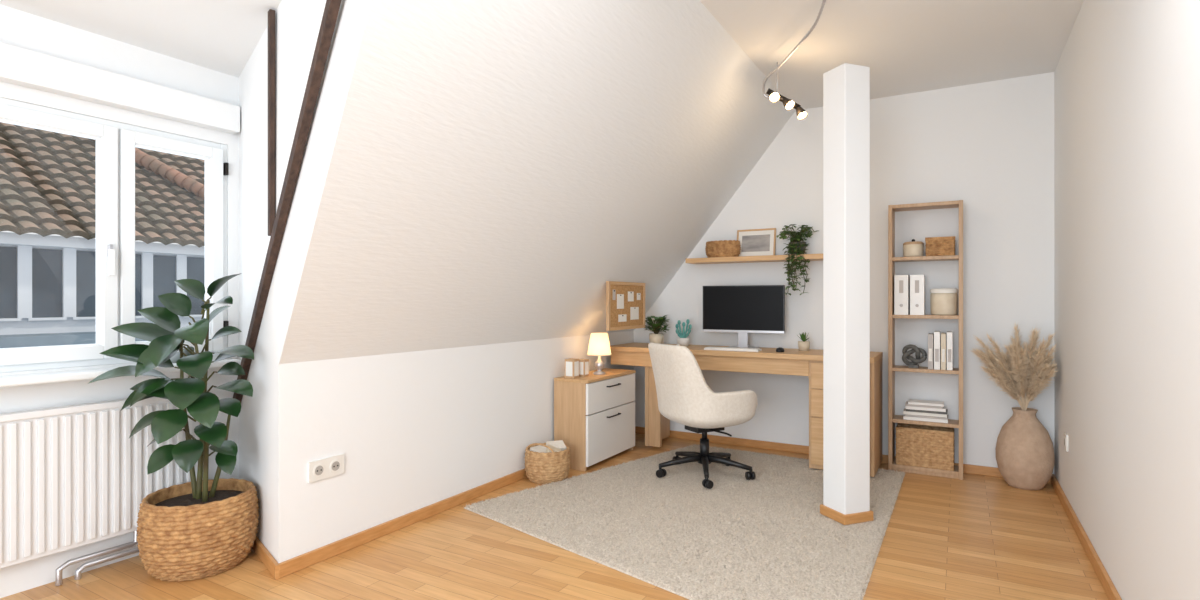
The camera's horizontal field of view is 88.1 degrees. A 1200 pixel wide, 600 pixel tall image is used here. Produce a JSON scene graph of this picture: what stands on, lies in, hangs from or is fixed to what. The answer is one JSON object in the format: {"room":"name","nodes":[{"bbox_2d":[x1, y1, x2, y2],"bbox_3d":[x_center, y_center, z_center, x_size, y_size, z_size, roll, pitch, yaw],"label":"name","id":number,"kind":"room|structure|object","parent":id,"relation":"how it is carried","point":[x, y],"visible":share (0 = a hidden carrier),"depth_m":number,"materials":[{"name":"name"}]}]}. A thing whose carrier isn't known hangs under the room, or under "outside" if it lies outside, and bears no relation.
{"room":"home office","nodes":[
{"label":"home office","id":0,"kind":"room"},
{"bbox_2d":[0,4,237,597],"bbox_3d":[-2.848,0.005,1.387,0.200,2.190,3.939,0,0,30],"label":"wall","id":1,"kind":"structure","parent":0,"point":[18,28],"depth_m":2.56,"materials":[{"name":"white paint"}]},
{"bbox_2d":[0,397,197,585],"bbox_3d":[-2.163,0.757,2.250,0.070,0.685,1.320,0,0,30],"label":"radiator","id":2,"kind":"object","parent":1,"relation":"attached to","point":[72,476],"visible":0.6,"depth_m":2.42,"materials":[{"name":"white metal"}]},
{"bbox_2d":[0,97,228,372],"bbox_3d":[-2.048,-0.240,2.605,0.122,1.020,0.930,0,0,30],"label":"window","id":3,"kind":"structure","parent":1,"relation":"in","point":[116,142],"depth_m":2.58,"materials":[{"name":"white plastic"}]},
{"bbox_2d":[0,42,239,133],"bbox_3d":[-2.736,-0.868,1.311,0.069,0.125,3.899,0,0,30],"label":"roller shutter box","id":4,"kind":"object","parent":1,"relation":"attached to","point":[19,66],"visible":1,"depth_m":2.53,"materials":[{"name":"white paint"}]},
{"bbox_2d":[0,359,240,387],"bbox_3d":[-1.995,0.295,2.534,0.135,0.030,0.979,0,0,30],"label":"window sill","id":5,"kind":"structure","parent":1,"relation":"attached to","point":[85,374],"depth_m":2.36,"materials":[{"name":"white plastic"}]},
{"bbox_2d":[0,0,281,77],"bbox_3d":[-1.884,-1.230,0.828,2.030,0.280,3.939,0,0,30],"label":"ceiling","id":6,"kind":"structure","parent":0,"point":[221,36],"depth_m":2.52,"materials":[{"name":"white paint"}]},
{"bbox_2d":[268,9,274,235],"bbox_3d":[-1.330,-0.715,2.509,0.038,0.910,0.030,0,0,30],"label":"timber post","id":7,"kind":"object","parent":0,"point":[271,13],"depth_m":2.50,"materials":[{"name":"brown wood"}]},
{"bbox_2d":[238,0,370,562],"bbox_3d":[-1.069,-0.135,2.235,0.008,2.470,2.140,0,0,-41],"label":"wall","id":8,"kind":"structure","parent":0,"point":[297,22],"depth_m":2.50,"materials":[{"name":"white paint"}]},
{"bbox_2d":[252,536,278,578],"bbox_3d":[-1.518,1.073,2.731,0.016,0.055,0.762,0,0,-41],"label":"baseboard","id":9,"kind":"structure","parent":8,"relation":"attached to","point":[269,561],"depth_m":2.56,"materials":[{"name":"brown wood"}]},
{"bbox_2d":[233,0,341,401],"bbox_3d":[-1.154,-0.422,2.299,0.030,1.875,1.902,0,0,-41],"label":"timber beam","id":10,"kind":"object","parent":8,"relation":"attached to","point":[331,10],"visible":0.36,"depth_m":2.23,"materials":[{"name":"brown wood"}]},
{"bbox_2d":[279,331,633,562],"bbox_3d":[-0.497,0.678,3.804,0.001,0.845,3.100,0,0,30],"label":"wall knee","id":11,"kind":"structure","parent":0,"point":[413,431],"depth_m":3.02,"materials":[{"name":"white paint"}]},
{"bbox_2d":[308,454,343,482],"bbox_3d":[-1.164,0.716,2.642,0.014,0.084,0.170,0,0,30],"label":"power socket","id":12,"kind":"object","parent":11,"relation":"attached to","point":[332,466],"visible":1,"depth_m":2.63,"materials":[{"name":"white plastic"}]},
{"bbox_2d":[279,468,526,577],"bbox_3d":[-0.497,1.073,3.786,0.018,0.055,3.093,0,0,30],"label":"baseboard","id":13,"kind":"structure","parent":11,"relation":"attached to","point":[292,565],"depth_m":2.92,"materials":[{"name":"brown wood"}]},
{"bbox_2d":[279,0,794,363],"bbox_3d":[-0.039,-0.557,3.289,1.310,1.625,3.530,0,0,30],"label":"ceiling","id":14,"kind":"structure","parent":0,"point":[495,164],"depth_m":2.73,"materials":[{"name":"white paint"}]},
{"bbox_2d":[606,281,644,330],"bbox_3d":[0.189,0.040,4.348,0.024,0.330,0.550,0,0,30],"label":"cork board","id":15,"kind":"object","parent":14,"relation":"attached to","point":[625,301],"visible":1,"depth_m":4.31,"materials":[{"name":"brown wood"}]},
{"bbox_2d":[0,433,1108,599],"bbox_3d":[-0.533,1.100,1.691,3.600,0.001,6.790,0,0,30],"label":"floor","id":16,"kind":"structure","parent":0,"point":[974,537],"depth_m":2.57,"materials":[{"name":"brown wood"}]},
{"bbox_2d":[89,273,258,581],"bbox_3d":[-1.676,0.494,2.522,0.455,1.212,0.538,0,0,30],"label":"rubber plant","id":17,"kind":"object","parent":16,"relation":"on","point":[198,529],"visible":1,"depth_m":2.48,"materials":[{"name":"green plant"}]},
{"bbox_2d":[524,440,569,483],"bbox_3d":[-0.322,0.982,3.807,0.281,0.236,0.281,0,0,30],"label":"storage basket","id":18,"kind":"object","parent":16,"relation":"on","point":[548,462],"visible":1,"depth_m":3.70,"materials":[{"name":"wicker"}]},
{"bbox_2d":[554,368,635,470],"bbox_3d":[-0.010,0.807,4.319,0.285,0.585,0.680,0,0,30],"label":"base cabinet","id":19,"kind":"object","parent":16,"relation":"on","point":[594,415],"visible":0.94,"depth_m":4.08,"materials":[{"name":"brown wood"}]},
{"bbox_2d":[565,358,588,378],"bbox_3d":[-0.153,0.453,4.141,0.087,0.125,0.172,0,0,30],"label":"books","id":20,"kind":"object","parent":19,"relation":"on","point":[574,368],"visible":1,"depth_m":4.09,"materials":[{"name":"white paper"}]},
{"bbox_2d":[587,333,611,374],"bbox_3d":[-0.004,0.372,4.304,0.172,0.285,0.172,0,0,30],"label":"table lamp","id":21,"kind":"object","parent":19,"relation":"on","point":[599,345],"visible":1,"depth_m":4.25,"materials":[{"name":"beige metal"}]},
{"bbox_2d":[464,444,904,599],"bbox_3d":[0.502,1.089,3.412,1.974,0.019,2.406,0,0,30],"label":"area rug","id":22,"kind":"object","parent":16,"relation":"on","point":[767,536],"visible":0.87,"depth_m":3.00,"materials":[{"name":"beige carpet"}]},
{"bbox_2d":[648,342,757,488],"bbox_3d":[0.623,0.672,3.846,0.621,0.819,0.598,0,0,-22],"label":"office chair","id":23,"kind":"object","parent":22,"relation":"on","point":[684,397],"visible":1,"depth_m":3.63,"materials":[{"name":"beige fabric"}]},
{"bbox_2d":[610,342,882,476],"bbox_3d":[0.973,0.715,4.439,1.875,0.730,0.475,0,0,30],"label":"desk","id":24,"kind":"object","parent":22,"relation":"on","point":[809,363],"visible":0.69,"depth_m":4.11,"materials":[{"name":"brown wood"}]},
{"bbox_2d":[645,315,669,343],"bbox_3d":[0.438,0.231,4.789,0.216,0.237,0.218,0,0,-10],"label":"potted herb","id":25,"kind":"object","parent":24,"relation":"on","point":[656,337],"visible":0.99,"depth_m":4.76,"materials":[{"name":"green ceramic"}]},
{"bbox_2d":[675,319,691,345],"bbox_3d":[0.639,0.248,4.740,0.129,0.205,0.097,0,0,10],"label":"potted cactus","id":26,"kind":"object","parent":24,"relation":"on","point":[683,340],"visible":0.97,"depth_m":4.73,"materials":[{"name":"green plant"}]},
{"bbox_2d":[704,346,761,351],"bbox_3d":[0.924,0.342,4.320,0.380,0.016,0.110,0,0,28],"label":"keyboard","id":27,"kind":"object","parent":24,"relation":"on","point":[709,347],"visible":1,"depth_m":4.27,"materials":[{"name":"white plastic"}]},
{"bbox_2d":[703,285,784,347],"bbox_3d":[1.038,0.122,4.497,0.590,0.455,0.160,0,0,26],"label":"computer monitor","id":28,"kind":"object","parent":24,"relation":"on","point":[742,309],"visible":0.85,"depth_m":4.47,"materials":[{"name":"black plastic"}]},
{"bbox_2d":[776,347,783,351],"bbox_3d":[1.216,0.335,4.185,0.054,0.031,0.088,0,0,30],"label":"computer mouse","id":29,"kind":"object","parent":24,"relation":"on","point":[779,349],"visible":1,"depth_m":4.16,"materials":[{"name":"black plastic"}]},
{"bbox_2d":[797,332,809,350],"bbox_3d":[1.402,0.284,4.271,0.084,0.132,0.086,0,0,30],"label":"potted succulent","id":30,"kind":"object","parent":24,"relation":"on","point":[803,345],"visible":1,"depth_m":4.25,"materials":[{"name":"beige ceramic"}]},
{"bbox_2d":[820,63,872,524],"bbox_3d":[1.232,-0.031,3.104,0.179,2.237,0.179,0,0,-20],"label":"pillar","id":31,"kind":"structure","parent":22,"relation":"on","point":[846,87],"depth_m":3.04,"materials":[{"name":"white paint"}]},
{"bbox_2d":[888,200,962,479],"bbox_3d":[2.083,0.244,3.968,0.417,1.712,0.175,0,0,30],"label":"bookshelf","id":32,"kind":"object","parent":16,"relation":"on","point":[957,473],"visible":0.95,"depth_m":3.94,"materials":[{"name":"brown wood"}]},
{"bbox_2d":[894,275,924,314],"bbox_3d":[2.007,-0.033,4.014,0.170,0.255,0.163,0,0,30],"label":"binders","id":33,"kind":"object","parent":32,"relation":"in","point":[909,291],"visible":1,"depth_m":3.95,"materials":[{"name":"white paint"}]},
{"bbox_2d":[903,239,923,256],"bbox_3d":[2.020,-0.334,3.996,0.120,0.118,0.120,0,0,30],"label":"lidded jar","id":34,"kind":"object","parent":32,"relation":"in","point":[914,248],"visible":0.87,"depth_m":3.95,"materials":[{"name":"beige ceramic"}]},
{"bbox_2d":[902,344,926,367],"bbox_3d":[2.025,0.361,3.993,0.144,0.149,0.063,0,0,30],"label":"knot sculpture","id":35,"kind":"object","parent":32,"relation":"in","point":[906,354],"visible":1,"depth_m":3.98,"materials":[{"name":"grey stone"}]},
{"bbox_2d":[895,423,954,470],"bbox_3d":[2.078,0.934,3.968,0.330,0.241,0.161,0,0,30],"label":"basket","id":36,"kind":"object","parent":32,"relation":"on","point":[925,446],"visible":1,"depth_m":3.91,"materials":[{"name":"wicker"}]},
{"bbox_2d":[903,399,947,422],"bbox_3d":[2.082,0.708,3.966,0.254,0.115,0.138,0,0,30],"label":"magazine stack","id":37,"kind":"object","parent":32,"relation":"in","point":[918,410],"visible":1,"depth_m":3.91,"materials":[{"name":"white paper"}]},
{"bbox_2d":[925,236,954,255],"bbox_3d":[2.154,-0.334,3.924,0.165,0.118,0.140,0,0,30],"label":"wicker box","id":38,"kind":"object","parent":32,"relation":"in","point":[935,246],"visible":0.94,"depth_m":3.87,"materials":[{"name":"brown wicker"}]},
{"bbox_2d":[928,331,952,369],"bbox_3d":[2.156,0.318,3.928,0.135,0.235,0.141,0,0,30],"label":"books","id":39,"kind":"object","parent":32,"relation":"in","point":[936,340],"visible":1,"depth_m":3.87,"materials":[{"name":"grey paper"}]},
{"bbox_2d":[930,288,957,314],"bbox_3d":[2.168,0.011,3.910,0.156,0.168,0.156,0,0,30],"label":"canister","id":40,"kind":"object","parent":32,"relation":"in","point":[943,301],"visible":0.87,"depth_m":3.85,"materials":[{"name":"beige ceramic"}]},
{"bbox_2d":[971,324,1058,489],"bbox_3d":[2.416,0.613,3.625,0.445,0.975,0.472,0,0,26],"label":"vase","id":41,"kind":"object","parent":16,"relation":"on","point":[1025,457],"visible":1,"depth_m":3.58,"materials":[{"name":"ceramic"}]},
{"bbox_2d":[634,72,1053,473],"bbox_3d":[1.505,-0.135,4.434,2.830,2.470,0.001,0,0,30],"label":"wall","id":42,"kind":"structure","parent":0,"point":[988,146],"depth_m":4.06,"materials":[{"name":"white paint"}]},
{"bbox_2d":[686,254,822,263],"bbox_3d":[1.130,-0.297,4.536,1.000,0.035,0.200,0,0,30],"label":"floating shelf","id":43,"kind":"object","parent":42,"relation":"attached to","point":[812,257],"visible":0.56,"depth_m":4.48,"materials":[{"name":"brown wood"}]},
{"bbox_2d":[705,240,740,257],"bbox_3d":[0.919,-0.378,4.641,0.272,0.126,0.169,0,0,30],"label":"wicker basket","id":44,"kind":"object","parent":43,"relation":"on","point":[725,248],"visible":0.94,"depth_m":4.56,"materials":[{"name":"brown wicker"}]},
{"bbox_2d":[737,228,775,256],"bbox_3d":[1.157,-0.420,4.601,0.290,0.215,0.049,0,0,30],"label":"picture frame","id":45,"kind":"object","parent":43,"relation":"on","point":[753,242],"visible":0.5,"depth_m":4.59,"materials":[{"name":"brown wood"}]},
{"bbox_2d":[777,224,816,294],"bbox_3d":[1.384,-0.281,4.350,0.278,0.500,0.255,0,0,30],"label":"trailing plant","id":46,"kind":"object","parent":43,"relation":"on","point":[795,246],"visible":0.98,"depth_m":4.30,"materials":[{"name":"green plant"}]},
{"bbox_2d":[635,426,1050,482],"bbox_3d":[1.500,1.073,4.426,2.792,0.055,0.018,0,0,30],"label":"baseboard","id":47,"kind":"structure","parent":42,"relation":"attached to","point":[967,468],"depth_m":4.57,"materials":[{"name":"brown wood"}]},
{"bbox_2d":[700,0,1083,110],"bbox_3d":[0.367,-1.370,1.169,1.520,0.001,6.790,0,0,30],"label":"ceiling","id":48,"kind":"structure","parent":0,"point":[907,46],"depth_m":3.26,"materials":[{"name":"white paint"}]},
{"bbox_2d":[762,0,825,119],"bbox_3d":[1.075,-1.202,3.169,0.244,0.342,0.892,0,0,-2],"label":"spotlight fixture","id":49,"kind":"object","parent":48,"relation":"attached to","point":[774,96],"visible":1,"depth_m":3.51,"materials":[{"name":"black metal"}]},
{"bbox_2d":[1054,0,1199,599],"bbox_3d":[1.024,-0.135,0.787,0.001,2.470,6.790,0,0,30],"label":"wall","id":50,"kind":"structure","parent":0,"point":[1127,72],"depth_m":2.04,"materials":[{"name":"white paint"}]},
{"bbox_2d":[1064,432,1067,451],"bbox_3d":[2.462,0.750,3.277,0.012,0.084,0.084,0,0,30],"label":"power socket","id":51,"kind":"object","parent":50,"relation":"attached to","point":[1065,434],"visible":1,"depth_m":3.26,"materials":[{"name":"white plastic"}]},
{"bbox_2d":[1051,474,1121,599],"bbox_3d":[1.016,1.073,0.792,0.018,0.055,6.790,0,0,30],"label":"baseboard","id":52,"kind":"structure","parent":50,"relation":"attached to","point":[1111,591],"depth_m":2.67,"materials":[{"name":"brown wood"}]},
{"label":"outside","id":53,"kind":"structure","parent":0,"visible":0},
{"bbox_2d":[0,122,204,347],"bbox_3d":[-7.746,-0.166,8.544,5.178,8.532,11.000,0,0,30],"label":"neighbouring house","id":54,"kind":"structure","parent":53,"point":[48,178],"depth_m":7.46,"materials":[{"name":"brown tile"}]}
]}

